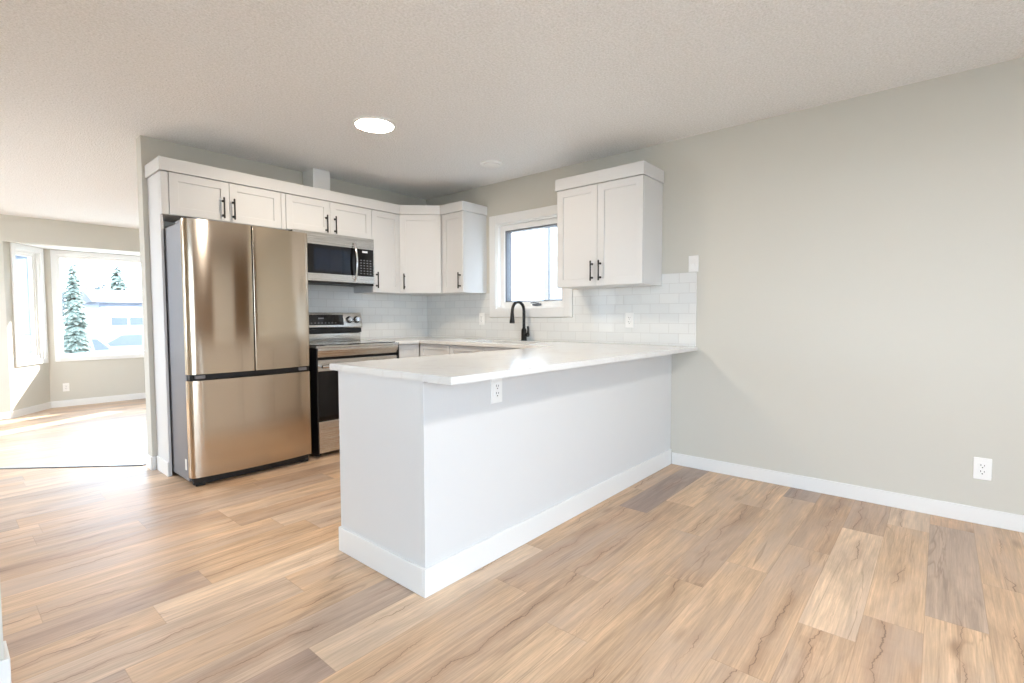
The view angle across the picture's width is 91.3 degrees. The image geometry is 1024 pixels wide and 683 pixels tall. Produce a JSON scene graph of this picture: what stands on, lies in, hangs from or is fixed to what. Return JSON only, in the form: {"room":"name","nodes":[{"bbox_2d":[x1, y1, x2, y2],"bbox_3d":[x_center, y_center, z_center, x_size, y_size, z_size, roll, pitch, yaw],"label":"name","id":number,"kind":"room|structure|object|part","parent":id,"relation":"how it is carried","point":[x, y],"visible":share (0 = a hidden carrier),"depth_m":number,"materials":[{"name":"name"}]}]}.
{"room":"kitchen","nodes":[
{"label":"kitchen","id":0,"kind":"room"},
{"bbox_2d":[0,588,3,659],"bbox_3d":[-2.233,-0.125,0.731,0.120,2.458,2.008,2,4,41],"label":"wall","id":1,"kind":"structure","parent":0,"point":[1,625],"depth_m":1.50,"materials":[{"name":"beige paint"}]},
{"bbox_2d":[0,641,11,682],"bbox_3d":[-2.221,1.048,0.789,0.132,0.110,2.020,2,4,41],"label":"baseboard","id":2,"kind":"structure","parent":1,"relation":"attached to","point":[5,665],"depth_m":1.50,"materials":[{"name":"white paint"}]},
{"bbox_2d":[2,241,49,415],"bbox_3d":[-6.657,-0.161,6.792,0.140,2.291,0.766,-1,3,-13],"label":"wall","id":3,"kind":"structure","parent":0,"point":[29,384],"depth_m":6.64,"materials":[{"name":"beige paint"}]},
{"bbox_2d":[10,242,48,366],"bbox_3d":[-6.640,-0.492,6.829,0.118,1.624,0.614,-1,3,-13],"label":"window","id":4,"kind":"structure","parent":3,"relation":"in","point":[35,255],"depth_m":7.00,"materials":[{"name":"white plastic"}]},
{"bbox_3d":[-6.663,-0.492,6.823,0.040,1.404,0.394,-1,3,-13],"label":"sash","id":5,"kind":"part","parent":4,"relation":"part of","materials":[{"name":"white plastic"}]},
{"bbox_2d":[0,214,139,411],"bbox_3d":[-6.393,0.178,6.691,0.150,3.623,5.600,2,4,41],"label":"wall","id":6,"kind":"structure","parent":0,"point":[13,229],"depth_m":6.67,"materials":[{"name":"beige paint"}]},
{"bbox_2d":[0,393,145,419],"bbox_3d":[-6.565,0.934,6.877,0.632,0.095,5.600,2,4,41],"label":"baseboard","id":7,"kind":"structure","parent":6,"relation":"attached to","point":[65,403],"depth_m":7.37,"materials":[{"name":"white paint"}]},
{"bbox_2d":[0,463,145,468],"bbox_3d":[-4.888,0.978,3.712,4.100,0.037,0.034,0,3,-4],"label":"trim","id":8,"kind":"structure","parent":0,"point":[143,463],"depth_m":3.83,"materials":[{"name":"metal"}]},
{"bbox_2d":[0,398,147,466],"bbox_3d":[-4.815,1.124,5.416,5.400,0.150,5.850,2,4,41],"label":"floor","id":9,"kind":"structure","parent":0,"point":[108,432],"depth_m":5.50,"materials":[{"name":"brown wood"}]},
{"bbox_2d":[17,243,139,255],"bbox_3d":[-5.985,-1.434,7.577,0.760,0.175,2.700,2,4,41],"label":"ceiling","id":10,"kind":"structure","parent":0,"point":[37,246],"depth_m":7.32,"materials":[{"name":"white paint"}]},
{"bbox_2d":[43,249,144,401],"bbox_3d":[-6.209,-0.212,7.833,0.140,2.291,1.640,2,4,41],"label":"wall","id":11,"kind":"structure","parent":0,"point":[107,377],"depth_m":7.53,"materials":[{"name":"beige paint"}]},
{"bbox_2d":[63,383,69,391],"bbox_3d":[-6.557,0.673,7.353,0.009,0.120,0.074,2,4,41],"label":"wall outlet","id":12,"kind":"object","parent":11,"relation":"attached to","point":[65,385],"visible":1,"depth_m":7.35,"materials":[{"name":"white plastic"}]},
{"bbox_2d":[50,249,143,361],"bbox_3d":[-6.182,-0.541,7.805,0.118,1.620,1.480,2,4,41],"label":"window","id":13,"kind":"structure","parent":11,"relation":"in","point":[55,255],"depth_m":7.35,"materials":[{"name":"white plastic"}]},
{"bbox_2d":[136,135,427,468],"bbox_3d":[-1.871,-0.238,4.729,0.120,2.623,2.652,2,4,41],"label":"wall","id":14,"kind":"structure","parent":0,"point":[148,149],"depth_m":3.76,"materials":[{"name":"beige paint"}]},
{"bbox_2d":[146,454,155,469],"bbox_3d":[-2.725,0.908,3.777,0.132,0.100,0.032,2,4,41],"label":"baseboard","id":15,"kind":"structure","parent":14,"relation":"attached to","point":[150,461],"depth_m":3.74,"materials":[{"name":"white paint"}]},
{"bbox_2d":[159,170,285,229],"bbox_3d":[-2.250,-1.055,3.874,0.365,0.296,0.864,2,4,41],"label":"upper cabinet","id":16,"kind":"object","parent":14,"relation":"attached to","point":[181,196],"visible":0.96,"depth_m":3.73,"materials":[{"name":"white paint"}]},
{"bbox_3d":[-2.271,-1.044,3.640,0.019,0.292,0.388,2,4,41],"label":"door","id":17,"kind":"part","parent":16,"relation":"part of","materials":[{"name":"white paint"}]},
{"bbox_3d":[-2.154,-0.998,3.738,0.038,0.155,0.018,2,4,41],"label":"handle","id":18,"kind":"part","parent":16,"relation":"part of","materials":[{"name":"black metal"}]},
{"bbox_3d":[-2.107,-1.001,3.792,0.038,0.155,0.018,2,4,41],"label":"handle","id":19,"kind":"part","parent":16,"relation":"part of","materials":[{"name":"black metal"}]},
{"bbox_3d":[-2.016,-1.059,3.936,0.019,0.292,0.388,2,4,41],"label":"door","id":20,"kind":"part","parent":16,"relation":"part of","materials":[{"name":"white paint"}]},
{"bbox_2d":[145,156,486,215],"bbox_3d":[-1.463,-1.274,4.336,0.946,0.090,2.632,2,4,41],"label":"crown molding","id":21,"kind":"structure","parent":16,"relation":"on","point":[159,163],"depth_m":4.14,"materials":[{"name":"white paint"}]},
{"bbox_2d":[303,168,329,190],"bbox_3d":[-1.777,-1.396,4.545,0.190,0.291,0.162,2,4,41],"label":"chase","id":22,"kind":"object","parent":14,"relation":"attached to","point":[313,177],"visible":0.5,"depth_m":4.48,"materials":[{"name":"white paint"}]},
{"bbox_2d":[285,194,371,238],"bbox_3d":[-1.703,-1.090,4.511,0.365,0.290,0.813,2,4,41],"label":"upper cabinet","id":23,"kind":"object","parent":14,"relation":"attached to","point":[302,213],"visible":0.8,"depth_m":4.37,"materials":[{"name":"white paint"}]},
{"bbox_3d":[-1.736,-1.078,4.262,0.019,0.286,0.389,2,4,41],"label":"door","id":24,"kind":"part","parent":23,"relation":"part of","materials":[{"name":"white paint"}]},
{"bbox_3d":[-1.614,-1.027,4.365,0.038,0.155,0.018,2,4,41],"label":"handle","id":25,"kind":"part","parent":23,"relation":"part of","materials":[{"name":"black metal"}]},
{"bbox_2d":[288,229,373,286],"bbox_3d":[-1.663,-0.726,4.498,0.451,0.434,0.762,2,4,41],"label":"microwave","id":26,"kind":"object","parent":23,"relation":"attached to","point":[333,259],"visible":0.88,"depth_m":4.41,"materials":[{"name":"silver metal"}]},
{"bbox_3d":[-1.405,-0.717,4.500,0.061,0.354,0.021,2,4,41],"label":"handle","id":27,"kind":"part","parent":26,"relation":"part of","materials":[{"name":"silver metal"}]},
{"bbox_3d":[-1.360,-0.724,4.618,0.030,0.244,0.165,2,4,41],"label":"control panel","id":28,"kind":"part","parent":26,"relation":"part of","materials":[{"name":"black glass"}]},
{"bbox_3d":[-1.358,-0.743,4.621,0.030,0.414,0.177,2,4,41],"label":"control frame","id":29,"kind":"part","parent":26,"relation":"part of","materials":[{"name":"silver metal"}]},
{"bbox_3d":[-1.471,-1.094,4.570,0.019,0.286,0.418,2,4,41],"label":"door","id":30,"kind":"part","parent":23,"relation":"part of","materials":[{"name":"white paint"}]},
{"bbox_2d":[308,284,427,338],"bbox_3d":[-1.535,-0.494,5.012,0.008,0.948,1.748,2,4,41],"label":"tiled wall","id":31,"kind":"structure","parent":14,"relation":"attached to","point":[382,315],"depth_m":5.18,"materials":[{"name":"white tile"}]},
{"bbox_2d":[354,210,399,293],"bbox_3d":[-1.331,-0.869,4.955,0.365,0.778,0.323,2,4,41],"label":"upper cabinet","id":32,"kind":"object","parent":14,"relation":"attached to","point":[385,227],"visible":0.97,"depth_m":4.87,"materials":[{"name":"white paint"}]},
{"bbox_3d":[-1.227,-0.865,4.866,0.019,0.774,0.320,2,4,41],"label":"door","id":33,"kind":"part","parent":32,"relation":"part of","materials":[{"name":"white paint"}]},
{"bbox_2d":[386,215,463,295],"bbox_3d":[-0.930,-0.882,5.224,0.623,0.778,0.623,2,4,41],"label":"upper cabinet","id":34,"kind":"object","parent":14,"relation":"attached to","point":[420,235],"visible":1,"depth_m":4.99,"materials":[{"name":"white paint"}]},
{"bbox_3d":[-1.072,-0.597,4.969,0.018,0.155,0.038,0,3,-4],"label":"handle","id":35,"kind":"part","parent":34,"relation":"part of","materials":[{"name":"black metal"}]},
{"bbox_3d":[-0.913,-0.872,4.995,0.405,0.774,0.019,0,3,-4],"label":"door","id":36,"kind":"part","parent":34,"relation":"part of","materials":[{"name":"white paint"}]},
{"bbox_2d":[0,450,1023,682],"bbox_3d":[-1.325,1.114,2.416,10.300,0.185,5.850,2,4,41],"label":"floor","id":37,"kind":"structure","parent":0,"point":[120,574],"depth_m":2.07,"materials":[{"name":"brown wood"}]},
{"bbox_2d":[147,171,171,476],"bbox_3d":[-2.558,-0.112,3.621,0.283,2.153,0.026,2,4,41],"label":"panel","id":38,"kind":"object","parent":37,"relation":"on","point":[156,233],"visible":0.91,"depth_m":3.60,"materials":[{"name":"white paint"}]},
{"bbox_3d":[-2.557,0.911,3.662,0.273,0.105,0.010,2,4,41],"label":"baseboard","id":39,"kind":"part","parent":38,"relation":"part of","materials":[{"name":"white paint"}]},
{"bbox_2d":[163,218,311,486],"bbox_3d":[-2.092,0.061,3.807,0.694,1.786,0.847,2,4,41],"label":"refrigerator","id":40,"kind":"object","parent":37,"relation":"on","point":[237,298],"visible":0.99,"depth_m":3.50,"materials":[{"name":"silver metal"}]},
{"bbox_3d":[-2.006,-0.299,3.426,0.090,1.027,0.409,2,4,41],"label":"door","id":41,"kind":"part","parent":40,"relation":"part of","materials":[{"name":"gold metal"}]},
{"bbox_3d":[-1.862,0.573,3.635,0.090,0.652,0.847,2,4,41],"label":"freezer drawer","id":42,"kind":"part","parent":40,"relation":"part of","materials":[{"name":"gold metal"}]},
{"bbox_3d":[-1.729,-0.316,3.749,0.090,1.027,0.432,2,4,41],"label":"door","id":43,"kind":"part","parent":40,"relation":"part of","materials":[{"name":"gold metal"}]},
{"bbox_2d":[309,312,398,456],"bbox_3d":[-1.528,0.329,4.487,0.726,1.182,0.800,2,4,41],"label":"range","id":44,"kind":"object","parent":37,"relation":"on","point":[333,337],"visible":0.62,"depth_m":4.14,"materials":[{"name":"silver metal"}]},
{"bbox_3d":[-1.571,0.490,4.011,0.062,0.868,0.012,2,4,41],"label":"trim","id":45,"kind":"part","parent":44,"relation":"part of","materials":[{"name":"black plastic"}]},
{"bbox_3d":[-1.321,0.764,4.331,0.042,0.258,0.774,2,4,41],"label":"storage drawer","id":46,"kind":"part","parent":44,"relation":"part of","materials":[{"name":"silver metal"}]},
{"bbox_2d":[310,340,394,345],"bbox_3d":[-1.525,0.009,4.468,0.550,0.006,0.760,2,4,41],"label":"cooktop","id":47,"kind":"object","parent":44,"relation":"in","point":[347,342],"depth_m":4.41,"materials":[{"name":"black glass"}]},
{"bbox_3d":[-1.322,0.382,4.312,0.042,0.492,0.774,2,4,41],"label":"oven door","id":48,"kind":"part","parent":44,"relation":"part of","materials":[{"name":"metal"}]},
{"bbox_3d":[-1.547,0.022,4.488,0.678,0.020,0.800,2,4,41],"label":"cooktop frame","id":49,"kind":"part","parent":44,"relation":"part of","materials":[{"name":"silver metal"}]},
{"bbox_3d":[-1.314,0.077,4.290,0.064,0.073,0.774,2,4,41],"label":"trim","id":50,"kind":"part","parent":44,"relation":"part of","materials":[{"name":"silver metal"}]},
{"bbox_3d":[-1.304,0.182,4.287,0.004,0.090,0.774,2,4,41],"label":"door trim","id":51,"kind":"part","parent":44,"relation":"part of","materials":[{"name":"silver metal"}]},
{"bbox_3d":[-1.058,0.460,4.608,0.062,0.868,0.012,2,4,41],"label":"trim","id":52,"kind":"part","parent":44,"relation":"part of","materials":[{"name":"black plastic"}]},
{"bbox_2d":[399,343,418,357],"bbox_3d":[-1.208,0.456,4.944,0.644,0.882,0.289,2,4,41],"label":"base cabinet","id":53,"kind":"object","parent":37,"relation":"on","point":[405,350],"visible":0.13,"depth_m":4.76,"materials":[{"name":"white paint"}]},
{"bbox_2d":[420,344,449,356],"bbox_3d":[-0.548,0.455,4.949,0.419,0.882,0.644,2,4,41],"label":"base cabinet","id":54,"kind":"object","parent":37,"relation":"on","point":[425,349],"visible":0.14,"depth_m":4.72,"materials":[{"name":"white paint"}]},
{"bbox_2d":[450,345,519,353],"bbox_3d":[-0.061,0.474,4.532,0.859,0.882,0.644,2,4,41],"label":"base cabinet","id":55,"kind":"object","parent":37,"relation":"on","point":[454,349],"visible":0.14,"depth_m":4.39,"materials":[{"name":"white paint"}]},
{"bbox_3d":[-0.404,0.427,4.459,0.425,0.773,0.019,2,4,41],"label":"door","id":56,"kind":"part","parent":55,"relation":"part of","materials":[{"name":"white paint"}]},
{"bbox_3d":[-0.078,0.440,4.180,0.425,0.773,0.019,2,4,41],"label":"door","id":57,"kind":"part","parent":55,"relation":"part of","materials":[{"name":"white paint"}]},
{"bbox_2d":[338,354,671,597],"bbox_3d":[0.197,0.540,3.131,0.660,0.884,2.438,2,4,41],"label":"base cabinet","id":58,"kind":"object","parent":37,"relation":"on","point":[439,483],"visible":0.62,"depth_m":2.34,"materials":[{"name":"white paint"}]},
{"bbox_3d":[-0.594,0.586,2.233,0.622,0.884,0.018,2,4,41],"label":"panel","id":59,"kind":"part","parent":58,"relation":"part of","materials":[{"name":"white paint"}]},
{"bbox_2d":[491,378,501,403],"bbox_3d":[-0.070,0.225,2.320,0.009,0.120,0.074,2,4,41],"label":"wall outlet","id":60,"kind":"object","parent":58,"relation":"attached to","point":[496,384],"visible":0.84,"depth_m":2.31,"materials":[{"name":"white plastic"}]},
{"bbox_2d":[495,382,499,397],"bbox_3d":[-0.068,0.225,2.318,0.002,0.068,0.034,2,4,41],"label":"socket","id":61,"kind":"object","parent":60,"relation":"attached to","point":[497,384],"depth_m":2.32,"materials":[{"name":"white plastic"}]},
{"bbox_3d":[0.192,0.923,3.147,0.653,0.117,2.428,2,4,41],"label":"baseboard","id":62,"kind":"part","parent":58,"relation":"part of","materials":[{"name":"white paint"}]},
{"bbox_2d":[329,337,697,384],"bbox_3d":[-0.591,0.054,3.765,3.076,0.030,2.450,2,4,41],"label":"countertop","id":63,"kind":"structure","parent":58,"relation":"on","point":[533,357],"depth_m":2.61,"materials":[{"name":"white stone"}]},
{"bbox_2d":[510,300,529,340],"bbox_3d":[0.068,-0.191,4.597,0.095,0.374,0.234,2,4,41],"label":"faucet","id":64,"kind":"object","parent":63,"relation":"on","point":[524,333],"visible":1,"depth_m":4.65,"materials":[{"name":"black metal"}]},
{"bbox_3d":[0.141,-0.093,4.654,0.053,0.100,0.038,2,4,41],"label":"lever","id":65,"kind":"part","parent":64,"relation":"part of","materials":[{"name":"black metal"}]},
{"bbox_3d":[0.431,0.549,2.938,0.014,0.884,2.426,2,4,41],"label":"panel","id":66,"kind":"part","parent":58,"relation":"part of","materials":[{"name":"white paint"}]},
{"bbox_2d":[0,0,1023,228],"bbox_3d":[-1.930,-1.517,2.803,11.880,0.120,5.850,2,4,41],"label":"ceiling","id":67,"kind":"structure","parent":0,"point":[531,87],"depth_m":2.75,"materials":[{"name":"white paint"}]},
{"bbox_2d":[353,115,395,132],"bbox_3d":[-0.940,-1.481,3.420,0.284,0.017,0.284,2,4,41],"label":"recessed light","id":68,"kind":"object","parent":67,"relation":"in","point":[367,123],"visible":1,"depth_m":3.39,"materials":[{"name":"white plastic"}]},
{"bbox_2d":[356,119,392,131],"bbox_3d":[-0.940,-1.480,3.420,0.248,0.015,0.248,2,4,41],"label":"diffuser","id":69,"kind":"object","parent":68,"relation":"attached to","point":[367,125],"depth_m":3.41,"materials":[{"name":"white plastic"}]},
{"bbox_2d":[480,160,502,167],"bbox_3d":[-0.175,-1.520,4.310,0.200,0.029,0.200,2,4,41],"label":"smoke detector","id":70,"kind":"object","parent":67,"relation":"attached to","point":[487,163],"visible":1,"depth_m":4.26,"materials":[{"name":"white plastic"}]},
{"bbox_2d":[426,57,1023,514],"bbox_3d":[-0.306,-0.266,5.232,12.200,2.623,0.150,2,4,41],"label":"wall","id":71,"kind":"structure","parent":0,"point":[860,309],"depth_m":3.05,"materials":[{"name":"beige paint"}]},
{"bbox_2d":[442,211,486,293],"bbox_3d":[-0.495,-0.874,5.021,0.316,0.778,0.365,2,4,41],"label":"upper cabinet","id":72,"kind":"object","parent":71,"relation":"attached to","point":[464,242],"visible":1,"depth_m":4.92,"materials":[{"name":"white paint"}]},
{"bbox_3d":[-0.579,-0.869,4.912,0.298,0.774,0.019,2,4,41],"label":"door","id":73,"kind":"part","parent":72,"relation":"part of","materials":[{"name":"white paint"}]},
{"bbox_3d":[-0.513,-0.591,4.834,0.018,0.155,0.038,2,4,41],"label":"handle","id":74,"kind":"part","parent":72,"relation":"part of","materials":[{"name":"black metal"}]},
{"bbox_2d":[489,205,572,316],"bbox_3d":[0.199,-0.733,4.755,0.990,1.000,0.158,2,4,41],"label":"window","id":75,"kind":"structure","parent":71,"relation":"in","point":[501,227],"depth_m":4.91,"materials":[{"name":"white plastic"}]},
{"bbox_3d":[0.225,-0.355,4.707,0.106,0.036,0.035,2,4,41],"label":"crank handle","id":76,"kind":"part","parent":75,"relation":"part of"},
{"bbox_2d":[427,272,695,345],"bbox_3d":[0.200,-0.284,4.691,3.054,0.550,0.008,2,4,41],"label":"tiled wall","id":77,"kind":"structure","parent":71,"relation":"attached to","point":[664,314],"depth_m":4.22,"materials":[{"name":"white tile"}]},
{"bbox_2d":[479,313,484,324],"bbox_3d":[-0.310,-0.232,5.121,0.074,0.120,0.009,2,4,41],"label":"wall outlet","id":78,"kind":"object","parent":77,"relation":"attached to","point":[481,315],"visible":1,"depth_m":5.12,"materials":[{"name":"white plastic"}]},
{"bbox_2d":[625,313,633,327],"bbox_3d":[0.949,-0.173,4.042,0.074,0.120,0.009,2,4,41],"label":"wall outlet","id":79,"kind":"object","parent":77,"relation":"attached to","point":[629,317],"visible":1,"depth_m":4.04,"materials":[{"name":"white plastic"}]},
{"bbox_2d":[627,316,630,323],"bbox_3d":[0.948,-0.173,4.040,0.034,0.068,0.002,2,4,41],"label":"socket","id":80,"kind":"object","parent":79,"relation":"attached to","point":[628,317],"depth_m":4.04,"materials":[{"name":"white plastic"}]},
{"bbox_2d":[695,272,696,345],"bbox_3d":[1.360,-0.238,3.695,0.003,0.550,0.010,2,4,41],"label":"trim","id":81,"kind":"structure","parent":77,"relation":"attached to","point":[696,272],"depth_m":3.69,"materials":[{"name":"white plastic"}]},
{"bbox_2d":[555,160,663,288],"bbox_3d":[0.750,-0.871,3.950,0.775,0.871,0.365,2,4,41],"label":"upper cabinet","id":82,"kind":"object","parent":71,"relation":"attached to","point":[609,220],"visible":1,"depth_m":3.79,"materials":[{"name":"white paint"}]},
{"bbox_3d":[0.517,-0.825,3.973,0.374,0.774,0.019,2,4,41],"label":"door","id":83,"kind":"part","parent":82,"relation":"part of","materials":[{"name":"white paint"}]},
{"bbox_3d":[0.612,-0.547,3.870,0.018,0.155,0.038,2,4,41],"label":"handle","id":84,"kind":"part","parent":82,"relation":"part of","materials":[{"name":"black metal"}]},
{"bbox_3d":[0.666,-0.545,3.824,0.018,0.155,0.038,2,4,41],"label":"handle","id":85,"kind":"part","parent":82,"relation":"part of","materials":[{"name":"black metal"}]},
{"bbox_3d":[0.804,-0.814,3.727,0.376,0.774,0.019,2,4,41],"label":"door","id":86,"kind":"part","parent":82,"relation":"part of","materials":[{"name":"white paint"}]},
{"bbox_2d":[688,255,698,271],"bbox_3d":[1.340,-0.574,3.695,0.074,0.120,0.012,2,4,41],"label":"light switch","id":87,"kind":"object","parent":71,"relation":"attached to","point":[693,260],"visible":1,"depth_m":3.69,"materials":[{"name":"white plastic"}]},
{"bbox_2d":[672,452,1023,532],"bbox_3d":[2.754,0.959,2.558,4.003,0.090,0.012,2,4,41],"label":"baseboard","id":88,"kind":"structure","parent":71,"relation":"attached to","point":[999,519],"depth_m":3.06,"materials":[{"name":"white paint"}]},
{"bbox_2d":[973,457,991,480],"bbox_3d":[2.555,0.692,2.716,0.074,0.120,0.009,2,4,41],"label":"wall outlet","id":89,"kind":"object","parent":71,"relation":"attached to","point":[982,467],"visible":1,"depth_m":2.71,"materials":[{"name":"white plastic"}]},
{"bbox_2d":[978,462,986,475],"bbox_3d":[2.554,0.692,2.714,0.034,0.068,0.002,2,4,41],"label":"socket","id":90,"kind":"object","parent":89,"relation":"attached to","point":[982,466],"depth_m":2.71,"materials":[{"name":"white plastic"}]},
{"label":"outside","id":91,"kind":"structure","parent":0,"visible":0},
{"bbox_3d":[-19.929,1.131,22.064,170.000,0.300,140.000,2,4,41],"label":"ground","id":92,"kind":"structure","parent":91,"visible":0},
{"bbox_2d":[16,255,30,335],"bbox_3d":[-20.960,-2.105,17.639,7.000,6.600,6.000,2,4,41],"label":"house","id":93,"kind":"structure","parent":92,"relation":"on","point":[21,261],"depth_m":17.53,"materials":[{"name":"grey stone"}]},
{"bbox_2d":[61,283,67,317],"bbox_3d":[-28.164,-1.584,30.748,1.776,4.317,1.777,2,4,41],"label":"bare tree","id":94,"kind":"object","parent":92,"relation":"on","point":[63,300],"visible":0.08,"depth_m":30.98,"materials":[{"name":"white plant"}]},
{"bbox_2d":[20,335,115,354],"bbox_3d":[-14.371,0.581,14.688,1.794,1.489,4.200,2,4,41],"label":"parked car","id":95,"kind":"object","parent":92,"relation":"on","point":[97,345],"visible":0.14,"depth_m":15.18,"materials":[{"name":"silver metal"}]},
{"bbox_2d":[62,262,91,353],"bbox_3d":[-12.268,-0.440,14.025,0.897,3.661,0.872,2,4,41],"label":"conifer tree","id":96,"kind":"object","parent":92,"relation":"on","point":[76,332],"visible":0.62,"depth_m":13.89,"materials":[{"name":"green plant"}]},
{"bbox_2d":[91,283,109,289],"bbox_3d":[-31.125,-2.126,37.982,2.075,4.711,2.121,-1,3,-10],"label":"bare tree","id":97,"kind":"object","parent":92,"relation":"on","point":[104,284],"visible":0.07,"depth_m":37.89,"materials":[{"name":"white plant"}]},
{"bbox_2d":[80,289,141,320],"bbox_3d":[-18.043,-1.078,28.775,4.800,3.450,10.200,2,4,41],"label":"house","id":98,"kind":"structure","parent":92,"relation":"on","point":[94,299],"depth_m":24.72,"materials":[{"name":"grey"}]},
{"bbox_2d":[86,307,142,337],"bbox_3d":[-16.526,-0.310,22.893,1.944,2.480,5.200,2,4,41],"label":"house","id":99,"kind":"structure","parent":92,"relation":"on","point":[104,320],"depth_m":21.21,"materials":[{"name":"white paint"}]},
{"bbox_2d":[105,262,131,290],"bbox_3d":[-26.704,-2.426,34.090,3.250,6.819,3.260,2,4,41],"label":"conifer tree","id":100,"kind":"object","parent":92,"relation":"on","point":[115,277],"visible":0.27,"depth_m":33.77,"materials":[{"name":"green plant"}]},
{"bbox_2d":[98,331,143,351],"bbox_3d":[-14.521,0.395,18.501,1.794,1.489,4.400,2,4,41],"label":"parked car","id":101,"kind":"object","parent":92,"relation":"on","point":[119,341],"visible":0.03,"depth_m":17.99,"materials":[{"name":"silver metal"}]},
{"bbox_2d":[544,227,561,299],"bbox_3d":[7.006,-2.336,8.640,10.800,7.800,9.000,2,4,41],"label":"neighbor house","id":102,"kind":"structure","parent":92,"relation":"on","point":[551,291],"depth_m":8.83,"materials":[{"name":"grey"}]}
]}

